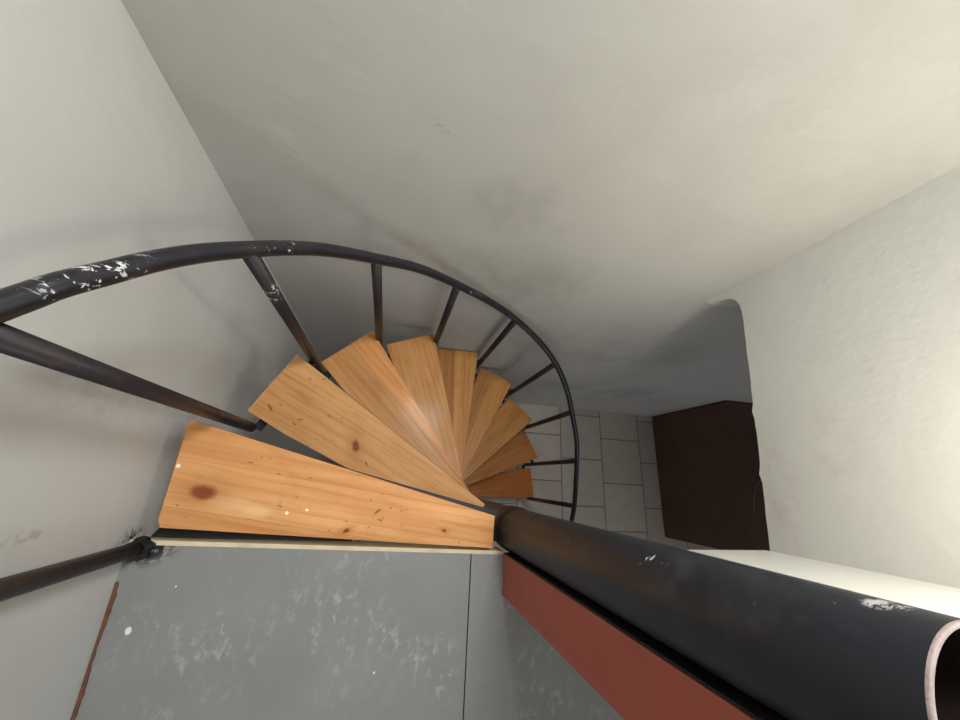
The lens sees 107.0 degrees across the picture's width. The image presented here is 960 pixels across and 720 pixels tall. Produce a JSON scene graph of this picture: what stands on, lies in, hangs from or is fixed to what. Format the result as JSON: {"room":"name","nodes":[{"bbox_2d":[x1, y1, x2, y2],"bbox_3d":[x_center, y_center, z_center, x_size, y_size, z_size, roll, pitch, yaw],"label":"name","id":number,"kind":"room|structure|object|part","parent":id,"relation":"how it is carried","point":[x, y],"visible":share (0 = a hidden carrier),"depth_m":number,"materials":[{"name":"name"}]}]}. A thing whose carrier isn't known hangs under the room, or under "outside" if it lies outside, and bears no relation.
{"room":"spiral staircase","nodes":[
{"label":"spiral staircase","id":0,"kind":"room"},
{"bbox_2d":[0,0,333,719],"bbox_3d":[-0.793,1.051,0.310,0.120,4.790,3.535,7,71,-13],"label":"wall","id":1,"kind":"structure","parent":0,"point":[100,160],"depth_m":0.61,"materials":[{"name":"paint"}]},
{"bbox_2d":[75,545,470,719],"bbox_3d":[-0.443,1.592,0.454,0.750,0.006,2.434,7,71,-13],"label":"floor","id":2,"kind":"structure","parent":0,"point":[190,632],"depth_m":0.78,"materials":[{"name":"grey concrete"}]},
{"bbox_2d":[70,582,118,719],"bbox_3d":[-0.775,1.024,0.543,0.008,0.004,1.192,7,71,-13],"label":"baseboard","id":3,"kind":"structure","parent":2,"relation":"on","point":[114,592],"depth_m":0.69,"materials":[{"name":"brown wood"}]},
{"bbox_2d":[463,556,502,713],"bbox_3d":[-0.005,1.657,0.583,1.672,0.054,2.434,7,71,-13],"label":"gap","id":4,"kind":"object","parent":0,"point":[470,556],"visible":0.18,"depth_m":0.86,"materials":[{"name":"black"}]},
{"bbox_2d":[129,535,502,554],"bbox_3d":[-0.352,0.458,0.875,0.839,0.060,0.010,8,71,-12],"label":"strip","id":5,"kind":"object","parent":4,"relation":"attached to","point":[167,541],"visible":0.79,"depth_m":0.85,"materials":[{"name":"beige metal"}]},
{"bbox_2d":[321,385,719,587],"bbox_3d":[0.942,2.083,3.092,4.912,0.100,3.515,7,71,-13],"label":"floor","id":6,"kind":"structure","parent":0,"point":[619,489],"depth_m":3.41,"materials":[{"name":"tile"}]},
{"bbox_2d":[0,240,959,719],"bbox_3d":[-0.070,0.319,1.705,1.718,3.011,0.946,7,71,-13],"label":"spiral staircase","id":7,"kind":"structure","parent":6,"relation":"on","point":[420,440],"depth_m":0.79,"materials":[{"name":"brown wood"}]},
{"bbox_3d":[-0.625,0.280,0.382,0.030,0.820,0.030,7,71,-13],"label":"newel post","id":8,"kind":"part","parent":7,"relation":"part of","materials":[{"name":"black metal"}]},
{"bbox_3d":[0.045,0.176,1.252,1.677,2.025,0.911,7,71,-13],"label":"handrail","id":9,"kind":"part","parent":7,"relation":"part of","materials":[{"name":"black metal"}]},
{"bbox_2d":[652,401,769,550],"bbox_3d":[2.182,1.053,3.217,0.606,0.895,1.151,7,71,-13],"label":"doormat","id":10,"kind":"object","parent":6,"relation":"on","point":[708,460],"visible":0.7,"depth_m":2.97,"materials":[{"name":"brown wood"}]},
{"bbox_2d":[753,480,761,509],"bbox_3d":[2.165,1.004,2.739,0.339,0.008,0.102,-33,83,-22],"label":"cord","id":11,"kind":"object","parent":10,"relation":"on","point":[760,480],"visible":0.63,"depth_m":2.71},
{"bbox_2d":[121,0,959,416],"bbox_3d":[1.673,-0.267,1.397,4.812,4.790,0.120,7,71,-13],"label":"wall","id":12,"kind":"structure","parent":0,"point":[602,172],"depth_m":0.80,"materials":[{"name":"paint"}]},
{"bbox_2d":[463,554,623,719],"bbox_3d":[0.367,1.702,0.635,0.918,0.006,2.417,7,71,-13],"label":"floor","id":13,"kind":"structure","parent":0,"point":[513,672],"depth_m":0.87,"materials":[{"name":"grey concrete"}]},
{"bbox_2d":[689,550,959,617],"bbox_3d":[0.835,0.210,-0.189,0.735,2.565,0.111,7,71,-13],"label":"wall","id":14,"kind":"structure","parent":0,"point":[938,598],"depth_m":0.76,"materials":[{"name":"paint"}]},
{"bbox_2d":[502,552,788,719],"bbox_3d":[0.427,0.171,-0.267,0.097,2.600,0.098,7,71,-13],"label":"door frame","id":15,"kind":"structure","parent":14,"relation":"attached to","point":[641,677],"depth_m":0.47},
{"bbox_2d":[707,165,959,588],"bbox_3d":[1.200,0.952,-0.304,0.100,2.616,3.315,7,71,-13],"label":"wall","id":16,"kind":"structure","parent":0,"point":[852,338],"depth_m":0.90,"materials":[{"name":"paint"}]}
]}

